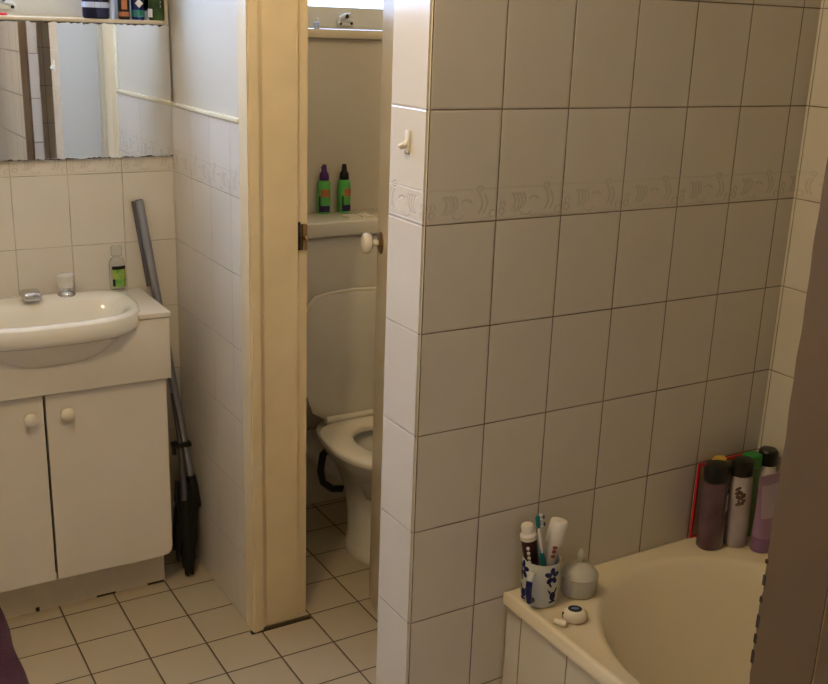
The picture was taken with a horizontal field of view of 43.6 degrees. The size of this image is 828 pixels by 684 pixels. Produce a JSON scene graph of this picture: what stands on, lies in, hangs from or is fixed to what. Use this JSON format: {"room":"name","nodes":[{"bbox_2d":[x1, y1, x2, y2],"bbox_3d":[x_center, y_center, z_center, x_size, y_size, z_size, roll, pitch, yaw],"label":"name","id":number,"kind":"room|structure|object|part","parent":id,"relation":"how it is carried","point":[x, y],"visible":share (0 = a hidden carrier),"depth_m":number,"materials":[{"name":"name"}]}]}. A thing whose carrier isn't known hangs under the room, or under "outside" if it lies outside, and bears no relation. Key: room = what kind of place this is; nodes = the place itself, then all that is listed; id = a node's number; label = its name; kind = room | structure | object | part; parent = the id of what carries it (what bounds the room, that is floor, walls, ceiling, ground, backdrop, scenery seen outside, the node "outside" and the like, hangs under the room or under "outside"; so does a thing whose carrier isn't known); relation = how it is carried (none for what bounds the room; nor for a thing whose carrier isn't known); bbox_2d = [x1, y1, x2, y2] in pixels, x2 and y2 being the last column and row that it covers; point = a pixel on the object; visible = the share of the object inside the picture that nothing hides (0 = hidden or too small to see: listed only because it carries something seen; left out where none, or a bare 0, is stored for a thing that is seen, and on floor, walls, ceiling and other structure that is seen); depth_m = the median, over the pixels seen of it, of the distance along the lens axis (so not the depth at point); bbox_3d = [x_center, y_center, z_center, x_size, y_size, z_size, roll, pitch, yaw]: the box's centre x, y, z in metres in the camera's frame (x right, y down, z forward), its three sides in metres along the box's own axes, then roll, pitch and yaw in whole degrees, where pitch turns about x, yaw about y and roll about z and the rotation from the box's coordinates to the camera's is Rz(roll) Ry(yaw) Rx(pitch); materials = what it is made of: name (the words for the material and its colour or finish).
{"room":"bathroom","nodes":[
{"label":"bathroom","id":0,"kind":"room"},
{"bbox_2d":[0,0,162,24],"bbox_3d":[-1.348,-1.139,2.450,1.465,0.697,0.152,-8,20,-30],"label":"shelf","id":1,"kind":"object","parent":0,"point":[37,7],"depth_m":2.76,"materials":[{"name":"white paint"}]},
{"bbox_3d":[-1.358,-1.143,2.466,1.437,0.667,0.035,-8,20,-30],"label":"sash","id":2,"kind":"part","parent":1,"relation":"part of","materials":[{"name":"white paint"}]},
{"bbox_3d":[-1.347,-0.805,2.531,1.465,0.010,0.102,-8,20,-30],"label":"sill","id":3,"kind":"part","parent":1,"relation":"part of","materials":[{"name":"beige paint"}]},
{"bbox_2d":[81,0,109,18],"bbox_3d":[-0.848,-0.964,2.744,0.073,0.203,0.044,-8,20,-30],"label":"lotion bottle","id":4,"kind":"object","parent":1,"relation":"on","point":[97,9],"visible":0.98,"depth_m":2.75,"materials":[{"name":"blue plastic"}]},
{"bbox_2d":[109,0,115,18],"bbox_3d":[-0.811,-0.955,2.770,0.015,0.173,0.015,-8,20,-30],"label":"slim bottle","id":5,"kind":"object","parent":1,"relation":"on","point":[111,2],"visible":1,"depth_m":2.78,"materials":[{"name":"white plastic"}]},
{"bbox_2d":[117,0,129,19],"bbox_3d":[-0.784,-0.956,2.786,0.031,0.168,0.032,-8,20,-30],"label":"can","id":6,"kind":"object","parent":1,"relation":"on","point":[123,5],"visible":1,"depth_m":2.79,"materials":[{"name":"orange plastic"}]},
{"bbox_2d":[131,0,144,19],"bbox_3d":[-0.750,-0.973,2.800,0.035,0.193,0.029,-8,20,-30],"label":"mouthwash bottle","id":7,"kind":"object","parent":1,"relation":"on","point":[137,6],"visible":1,"depth_m":2.81,"materials":[{"name":"blue plastic"}]},
{"bbox_2d":[148,0,164,20],"bbox_3d":[-0.707,-0.974,2.828,0.046,0.183,0.032,-8,20,-30],"label":"shampoo bottle","id":8,"kind":"object","parent":1,"relation":"on","point":[155,7],"visible":1,"depth_m":2.83,"materials":[{"name":"green plastic"}]},
{"bbox_2d":[0,0,180,545],"bbox_3d":[-1.608,-0.442,2.539,2.035,2.500,0.140,-8,20,-30],"label":"wall","id":9,"kind":"structure","parent":0,"point":[57,216],"depth_m":2.91,"materials":[{"name":"tile"}]},
{"bbox_2d":[0,20,172,161],"bbox_3d":[-1.223,-0.631,2.615,1.250,0.360,0.006,-8,20,-30],"label":"wall mirror","id":10,"kind":"object","parent":9,"relation":"attached to","point":[69,90],"visible":1,"depth_m":2.80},
{"bbox_2d":[6,497,377,683],"bbox_3d":[-0.385,1.137,1.966,3.200,0.100,3.500,-8,20,-30],"label":"floor","id":11,"kind":"structure","parent":0,"point":[182,628],"depth_m":2.85,"materials":[{"name":"tile"}]},
{"bbox_2d":[0,288,171,617],"bbox_3d":[-1.040,0.334,2.872,0.687,0.862,0.302,-8,20,-30],"label":"vanity cabinet","id":12,"kind":"object","parent":11,"relation":"on","point":[85,497],"visible":0.93,"depth_m":2.82,"materials":[{"name":"white laminate"}]},
{"bbox_3d":[-1.132,0.418,2.709,0.340,0.541,0.016,-8,20,-30],"label":"door","id":13,"kind":"part","parent":12,"relation":"part of","materials":[{"name":"white laminate"}]},
{"bbox_3d":[-0.996,0.201,2.691,0.037,0.037,0.034,-8,20,-30],"label":"knob","id":14,"kind":"part","parent":12,"relation":"part of","materials":[{"name":"beige plastic"}]},
{"bbox_3d":[-0.917,0.190,2.736,0.037,0.037,0.034,-8,20,-30],"label":"knob","id":15,"kind":"part","parent":12,"relation":"part of","materials":[{"name":"beige plastic"}]},
{"bbox_3d":[-0.840,0.378,2.876,0.324,0.541,0.016,-8,20,-30],"label":"door","id":16,"kind":"part","parent":12,"relation":"part of","materials":[{"name":"white laminate"}]},
{"bbox_2d":[115,288,169,319],"bbox_3d":[-1.029,-0.073,2.753,0.687,0.014,0.290,-8,20,-30],"label":"countertop","id":17,"kind":"structure","parent":12,"relation":"on","point":[150,308],"depth_m":2.85,"materials":[{"name":"white laminate"}]},
{"bbox_2d":[56,272,75,296],"bbox_3d":[-0.969,-0.161,2.881,0.051,0.064,0.048,-8,20,-30],"label":"tap","id":18,"kind":"object","parent":17,"relation":"on","point":[65,280],"visible":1,"depth_m":2.87,"materials":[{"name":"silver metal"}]},
{"bbox_3d":[-0.969,-0.171,2.879,0.051,0.044,0.047,-8,20,-30],"label":"handle","id":19,"kind":"part","parent":18,"relation":"part of","materials":[{"name":"white plastic"}]},
{"bbox_2d":[0,290,139,367],"bbox_3d":[-0.981,-0.021,2.752,0.501,0.137,0.345,-8,20,-30],"label":"basin","id":20,"kind":"object","parent":17,"relation":"in","point":[53,330],"visible":0.99,"depth_m":2.70,"materials":[{"name":"beige ceramic"}]},
{"bbox_2d":[20,288,41,301],"bbox_3d":[-1.044,-0.127,2.816,0.052,0.033,0.067,-8,20,-30],"label":"spout","id":21,"kind":"object","parent":20,"relation":"on","point":[33,294],"visible":1,"depth_m":2.79,"materials":[{"name":"silver metal"}]},
{"bbox_3d":[-0.981,-0.024,2.752,0.496,0.130,0.341,-8,20,-30],"label":"bowl","id":22,"kind":"part","parent":20,"relation":"part of","materials":[{"name":"beige ceramic"}]},
{"bbox_2d":[109,245,125,289],"bbox_3d":[-0.849,-0.213,2.959,0.046,0.126,0.030,-8,20,-30],"label":"soap bottle","id":23,"kind":"object","parent":17,"relation":"on","point":[117,274],"visible":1,"depth_m":2.95,"materials":[{"name":"white plastic"}]},
{"bbox_2d":[131,199,200,575],"bbox_3d":[-0.712,0.143,3.063,0.102,1.114,0.232,-14,23,-41],"label":"broom","id":24,"kind":"object","parent":11,"relation":"on","point":[187,500],"visible":0.99,"depth_m":3.10,"materials":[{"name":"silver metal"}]},
{"bbox_3d":[-0.699,0.476,3.120,0.031,0.134,0.057,8,18,20],"label":"cord","id":25,"kind":"part","parent":24,"relation":"part of","materials":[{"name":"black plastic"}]},
{"bbox_2d":[306,208,377,565],"bbox_3d":[-0.158,0.156,3.244,0.445,1.043,0.645,-8,20,-30],"label":"toilet","id":26,"kind":"object","parent":11,"relation":"on","point":[341,278],"visible":0.47,"depth_m":3.28,"materials":[{"name":"beige ceramic"}]},
{"bbox_2d":[317,164,330,213],"bbox_3d":[-0.287,-0.490,3.310,0.042,0.155,0.043,-8,20,-30],"label":"spray bottle","id":27,"kind":"object","parent":26,"relation":"on","point":[324,186],"visible":1,"depth_m":3.30,"materials":[{"name":"green plastic"}]},
{"bbox_2d":[321,190,328,196],"bbox_3d":[-0.283,-0.473,3.296,0.028,0.024,0.006,-3,18,-16],"label":"print","id":28,"kind":"object","parent":27,"relation":"on","point":[324,193],"depth_m":3.29,"materials":[{"name":"brown paper"}]},
{"bbox_3d":[-0.197,0.036,3.328,0.366,0.411,0.028,-8,20,-30],"label":"lid","id":29,"kind":"part","parent":26,"relation":"part of","materials":[{"name":"white plastic"}]},
{"bbox_3d":[-0.258,-0.376,3.289,0.445,0.047,0.184,-8,20,-30],"label":"cistern lid","id":30,"kind":"part","parent":26,"relation":"part of","materials":[{"name":"beige ceramic"}]},
{"bbox_2d":[337,164,350,212],"bbox_3d":[-0.226,-0.497,3.342,0.042,0.155,0.043,-8,20,-30],"label":"spray bottle","id":31,"kind":"object","parent":26,"relation":"on","point":[344,185],"visible":1,"depth_m":3.33,"materials":[{"name":"green plastic"}]},
{"bbox_2d":[344,188,350,195],"bbox_3d":[-0.213,-0.482,3.333,0.028,0.024,0.006,-14,24,-43],"label":"print","id":32,"kind":"object","parent":31,"relation":"on","point":[347,191],"depth_m":3.33,"materials":[{"name":"brown paper"}]},
{"bbox_3d":[-0.085,0.310,3.200,0.362,0.022,0.416,-8,20,-30],"label":"seat","id":33,"kind":"part","parent":26,"relation":"part of","materials":[{"name":"beige plastic"}]},
{"bbox_2d":[502,531,767,683],"bbox_3d":[0.910,0.938,1.735,0.726,0.504,1.653,-8,20,-30],"label":"bathtub","id":34,"kind":"object","parent":11,"relation":"on","point":[678,612],"visible":0.75,"depth_m":2.25,"materials":[{"name":"beige ceramic"}]},
{"bbox_2d":[520,547,561,607],"bbox_3d":[0.252,0.486,2.119,0.101,0.098,0.081,-8,20,-30],"label":"mug","id":35,"kind":"object","parent":34,"relation":"on","point":[539,588],"visible":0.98,"depth_m":2.09,"materials":[{"name":"grey ceramic"}]},
{"bbox_2d":[521,582,525,598],"bbox_3d":[0.223,0.509,2.114,0.003,0.031,0.023,-6,19,-25],"label":"flower","id":36,"kind":"object","parent":35,"relation":"on","point":[523,584],"depth_m":2.11,"materials":[{"name":"ceramic"}]},
{"bbox_2d":[521,560,528,578],"bbox_3d":[0.224,0.463,2.103,0.004,0.045,0.033,-5,18,-21],"label":"flower","id":37,"kind":"object","parent":35,"relation":"on","point":[525,564],"depth_m":2.10,"materials":[{"name":"blue ceramic"}]},
{"bbox_2d":[520,522,538,565],"bbox_3d":[0.236,0.434,2.113,0.047,0.143,0.035,-8,20,-30],"label":"toothpaste tube","id":38,"kind":"object","parent":35,"relation":"in","point":[528,536],"visible":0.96,"depth_m":2.09,"materials":[{"name":"red plastic"}]},
{"bbox_2d":[526,547,530,562],"bbox_3d":[0.232,0.432,2.093,0.010,0.038,0.007,-8,20,-30],"label":"print","id":39,"kind":"object","parent":38,"relation":"attached to","point":[528,549],"depth_m":2.09,"materials":[{"name":"white plastic"}]},
{"bbox_3d":[0.234,0.504,2.083,0.014,0.058,0.032,11,19,28],"label":"handle","id":40,"kind":"part","parent":35,"relation":"part of","materials":[{"name":"blue ceramic"}]},
{"bbox_3d":[0.236,0.470,2.074,0.013,0.022,0.031,11,19,28],"label":"handle","id":41,"kind":"part","parent":35,"relation":"part of","materials":[{"name":"grey ceramic"}]},
{"bbox_2d":[535,513,546,565],"bbox_3d":[0.260,0.428,2.100,0.048,0.182,0.012,-8,20,-30],"label":"toothbrush","id":42,"kind":"object","parent":35,"relation":"in","point":[539,518],"visible":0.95,"depth_m":2.08,"materials":[{"name":"teal plastic"}]},
{"bbox_3d":[0.264,0.445,2.107,0.040,0.147,0.012,-8,20,-30],"label":"handle","id":43,"kind":"part","parent":42,"relation":"part of","materials":[{"name":"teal plastic"}]},
{"bbox_2d":[545,568,558,587],"bbox_3d":[0.278,0.474,2.085,0.033,0.045,0.004,-7,19,-26],"label":"flower","id":44,"kind":"object","parent":35,"relation":"on","point":[551,574],"depth_m":2.08,"materials":[{"name":"blue ceramic"}]},
{"bbox_2d":[548,587,556,602],"bbox_3d":[0.280,0.514,2.098,0.023,0.031,0.003,-8,20,-30],"label":"flower","id":45,"kind":"object","parent":35,"relation":"on","point":[552,591],"depth_m":2.10,"materials":[{"name":"blue ceramic"}]},
{"bbox_2d":[544,517,567,565],"bbox_3d":[0.286,0.431,2.123,0.054,0.147,0.038,-8,20,-30],"label":"toothpaste tube","id":46,"kind":"object","parent":35,"relation":"in","point":[557,528],"visible":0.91,"depth_m":2.10,"materials":[{"name":"white plastic"}]},
{"bbox_2d":[551,546,557,557],"bbox_3d":[0.285,0.428,2.105,0.013,0.024,0.006,-8,20,-30],"label":"print","id":47,"kind":"object","parent":46,"relation":"attached to","point":[554,549],"depth_m":2.11,"materials":[{"name":"red"}]},
{"bbox_3d":[0.614,0.992,1.571,0.018,0.476,1.650,-8,20,-30],"label":"panel","id":48,"kind":"part","parent":34,"relation":"part of","materials":[{"name":"tile"}]},
{"bbox_2d":[553,618,567,626],"bbox_3d":[0.289,0.554,2.047,0.026,0.012,0.012,10,19,25],"label":"case","id":49,"kind":"object","parent":34,"relation":"on","point":[557,621],"visible":1,"depth_m":2.04,"materials":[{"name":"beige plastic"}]},
{"bbox_2d":[562,605,587,623],"bbox_3d":[0.321,0.542,2.064,0.049,0.027,0.045,-8,20,-30],"label":"case","id":50,"kind":"object","parent":34,"relation":"on","point":[574,614],"visible":1,"depth_m":2.05,"materials":[{"name":"beige plastic"}]},
{"bbox_2d":[560,548,598,598],"bbox_3d":[0.346,0.475,2.158,0.080,0.101,0.080,-8,20,-30],"label":"lidded jar","id":51,"kind":"object","parent":34,"relation":"on","point":[579,577],"visible":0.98,"depth_m":2.14,"materials":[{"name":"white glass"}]},
{"bbox_3d":[0.347,0.443,2.148,0.018,0.032,0.018,-8,20,-30],"label":"lid knob","id":52,"kind":"part","parent":51,"relation":"part of","materials":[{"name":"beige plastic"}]},
{"bbox_2d":[696,460,730,550],"bbox_3d":[0.683,0.371,2.358,0.072,0.207,0.054,-8,20,-30],"label":"bottle","id":53,"kind":"object","parent":34,"relation":"on","point":[716,474],"visible":1,"depth_m":2.33,"materials":[{"name":"plastic"}]},
{"bbox_2d":[689,453,742,537],"bbox_3d":[0.711,0.357,2.423,0.152,0.196,0.009,-8,20,-30],"label":"framed board","id":54,"kind":"object","parent":34,"relation":"on","point":[700,469],"visible":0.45,"depth_m":2.40,"materials":[{"name":"red plastic"}]},
{"bbox_3d":[0.710,0.360,2.426,0.140,0.178,0.002,-8,20,-30],"label":"panel","id":55,"kind":"part","parent":54,"relation":"part of","materials":[{"name":"beige plastic"}]},
{"bbox_2d":[712,455,727,461],"bbox_3d":[0.697,0.361,2.396,0.036,0.205,0.036,-8,20,-30],"label":"wash bottle","id":56,"kind":"object","parent":34,"relation":"on","point":[717,457],"visible":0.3,"depth_m":2.36,"materials":[{"name":"yellow plastic"}]},
{"bbox_2d":[724,456,754,547],"bbox_3d":[0.745,0.365,2.369,0.066,0.216,0.046,-8,20,-30],"label":"shampoo bottle","id":57,"kind":"object","parent":34,"relation":"on","point":[742,467],"visible":0.99,"depth_m":2.35,"materials":[{"name":"white plastic"}]},
{"bbox_2d":[735,487,745,505],"bbox_3d":[0.738,0.349,2.338,0.027,0.049,0.005,3,17,2],"label":"print","id":58,"kind":"object","parent":57,"relation":"attached to","point":[740,492],"depth_m":2.34},
{"bbox_2d":[742,450,762,536],"bbox_3d":[0.780,0.355,2.421,0.054,0.206,0.040,-8,20,-30],"label":"shampoo bottle","id":59,"kind":"object","parent":34,"relation":"on","point":[757,457],"visible":0.43,"depth_m":2.40,"materials":[{"name":"green plastic"}]},
{"bbox_2d":[750,472,779,552],"bbox_3d":[0.801,0.387,2.354,0.063,0.187,0.052,4,17,6],"label":"bottle","id":60,"kind":"object","parent":34,"relation":"on","point":[768,484],"visible":0.77,"depth_m":2.34,"materials":[{"name":"purple plastic"}]},
{"bbox_2d":[758,446,778,476],"bbox_3d":[0.822,0.349,2.438,0.045,0.212,0.045,-8,20,-30],"label":"bottle","id":61,"kind":"object","parent":34,"relation":"on","point":[770,454],"visible":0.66,"depth_m":2.40,"materials":[{"name":"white plastic"}]},
{"bbox_3d":[-0.920,0.863,1.826,0.405,0.470,0.580,-8,20,-30],"label":"laundry hamper","id":62,"kind":"object","parent":11,"relation":"on","visible":0},
{"bbox_2d":[0,607,28,683],"bbox_3d":[-0.930,0.661,1.778,0.511,0.114,0.640,-8,20,-30],"label":"towel","id":63,"kind":"object","parent":62,"relation":"on","point":[12,671],"visible":1,"depth_m":1.90,"materials":[{"name":"purple fabric"}]},
{"bbox_2d":[167,0,245,620],"bbox_3d":[-0.333,-0.403,2.559,0.174,2.500,1.418,-8,20,-30],"label":"wall","id":64,"kind":"structure","parent":0,"point":[206,179],"depth_m":2.85,"materials":[{"name":"tile"}]},
{"bbox_2d":[170,101,238,123],"bbox_3d":[-0.556,-0.607,2.727,0.013,0.013,0.527,-8,20,-30],"label":"trim","id":65,"kind":"structure","parent":64,"relation":"attached to","point":[174,104],"depth_m":2.69,"materials":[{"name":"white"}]},
{"bbox_2d":[237,0,263,632],"bbox_3d":[-0.408,-0.205,2.589,0.032,2.100,0.062,-8,20,-30],"label":"trim","id":66,"kind":"structure","parent":64,"relation":"attached to","point":[247,10],"depth_m":2.60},
{"bbox_2d":[250,615,310,634],"bbox_3d":[-0.373,0.795,2.909,0.180,0.003,0.014,-8,20,-30],"label":"trim","id":67,"kind":"structure","parent":64,"relation":"attached to","point":[308,616],"depth_m":2.91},
{"bbox_2d":[258,0,308,626],"bbox_3d":[-0.347,-0.195,2.648,0.162,2.050,0.064,-8,20,-30],"label":"trim","id":68,"kind":"structure","parent":64,"relation":"attached to","point":[282,24],"depth_m":2.66,"materials":[{"name":"beige wood"}]},
{"bbox_3d":[-0.296,-0.271,2.650,0.010,0.073,0.006,-8,20,-30],"label":"plate","id":69,"kind":"part","parent":68,"relation":"part of","materials":[{"name":"grey metal"}]},
{"bbox_2d":[360,0,393,619],"bbox_3d":[-0.032,-0.103,2.443,0.088,2.004,0.696,-2,17,-13],"label":"door","id":70,"kind":"structure","parent":64,"relation":"in","point":[367,242],"depth_m":2.70,"materials":[{"name":"beige paint"}]},
{"bbox_3d":[-0.122,-0.257,2.688,0.033,0.055,0.055,-2,17,-13],"label":"knob","id":71,"kind":"part","parent":70,"relation":"part of","materials":[{"name":"beige ceramic"}]},
{"bbox_3d":[-0.089,-0.258,2.696,0.009,0.057,0.057,-2,17,-13],"label":"knob plate","id":72,"kind":"part","parent":70,"relation":"part of","materials":[{"name":"gold metal"}]},
{"bbox_2d":[306,37,381,504],"bbox_3d":[-0.235,-0.656,3.398,0.880,2.500,0.120,-8,20,-30],"label":"wall","id":73,"kind":"structure","parent":0,"point":[344,75],"depth_m":3.32,"materials":[{"name":"beige paint"}]},
{"bbox_2d":[308,0,382,38],"bbox_3d":[-0.240,-1.282,3.172,0.580,0.672,0.128,-8,20,-30],"label":"window","id":74,"kind":"structure","parent":73,"relation":"in","point":[362,17],"depth_m":3.25,"materials":[{"name":"white paint"}]},
{"bbox_2d":[314,18,319,28],"bbox_3d":[-0.297,-0.978,3.173,0.019,0.033,0.019,-8,20,-30],"label":"dropper bottle","id":75,"kind":"object","parent":74,"relation":"on","point":[316,23],"visible":1,"depth_m":3.17,"materials":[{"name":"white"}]},
{"bbox_3d":[-0.239,-0.967,3.246,0.580,0.026,0.078,-8,20,-30],"label":"sill","id":76,"kind":"part","parent":74,"relation":"part of","materials":[{"name":"beige paint"}]},
{"bbox_3d":[-0.243,-1.289,3.176,0.552,0.629,0.035,-8,20,-30],"label":"sash","id":77,"kind":"part","parent":74,"relation":"part of","materials":[{"name":"white paint"}]},
{"bbox_3d":[-0.244,-1.305,3.172,0.500,0.538,0.004,-8,20,-30],"label":"pane","id":78,"kind":"part","parent":74,"relation":"part of","materials":[{"name":"clear glass"}]},
{"bbox_2d":[376,0,820,683],"bbox_3d":[0.438,-0.248,2.143,1.056,2.500,0.125,-8,20,-30],"label":"wall","id":79,"kind":"structure","parent":0,"point":[591,201],"depth_m":2.05,"materials":[{"name":"tile"}]},
{"bbox_2d":[398,129,410,153],"bbox_3d":[-0.018,-0.353,1.825,0.021,0.042,0.016,-8,20,-30],"label":"robe hook","id":80,"kind":"object","parent":79,"relation":"attached to","point":[405,145],"visible":1,"depth_m":1.82,"materials":[{"name":"beige plastic"}]},
{"bbox_3d":[-0.018,-0.348,1.827,0.021,0.016,0.012,-8,20,-30],"label":"hook arm","id":81,"kind":"part","parent":80,"relation":"part of","materials":[{"name":"beige plastic"}]},
{"bbox_3d":[-0.012,-0.354,1.829,0.004,0.042,0.016,-8,20,-30],"label":"hook plate","id":82,"kind":"part","parent":80,"relation":"part of","materials":[{"name":"beige plastic"}]},
{"bbox_2d":[758,0,827,471],"bbox_3d":[1.302,-0.066,1.648,0.100,2.500,1.659,-8,20,-30],"label":"wall","id":83,"kind":"structure","parent":0,"point":[813,156],"depth_m":2.30,"materials":[{"name":"tile"}]},
{"bbox_3d":[0.713,0.145,0.891,0.045,2.500,0.900,-8,20,-30],"label":"wall partition","id":84,"kind":"structure","parent":0,"visible":0},
{"bbox_2d":[749,158,827,683],"bbox_3d":[0.486,0.040,1.210,0.009,2.500,0.097,-8,20,-30],"label":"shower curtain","id":85,"kind":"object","parent":84,"relation":"attached to","point":[793,600],"depth_m":1.26,"materials":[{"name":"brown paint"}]},
{"bbox_2d":[813,601,827,683],"bbox_3d":[0.522,0.059,1.151,0.006,2.500,0.046,-8,20,-30],"label":"trim","id":86,"kind":"structure","parent":84,"relation":"attached to","point":[821,673],"depth_m":1.26,"materials":[{"name":"brown paint"}]}
]}

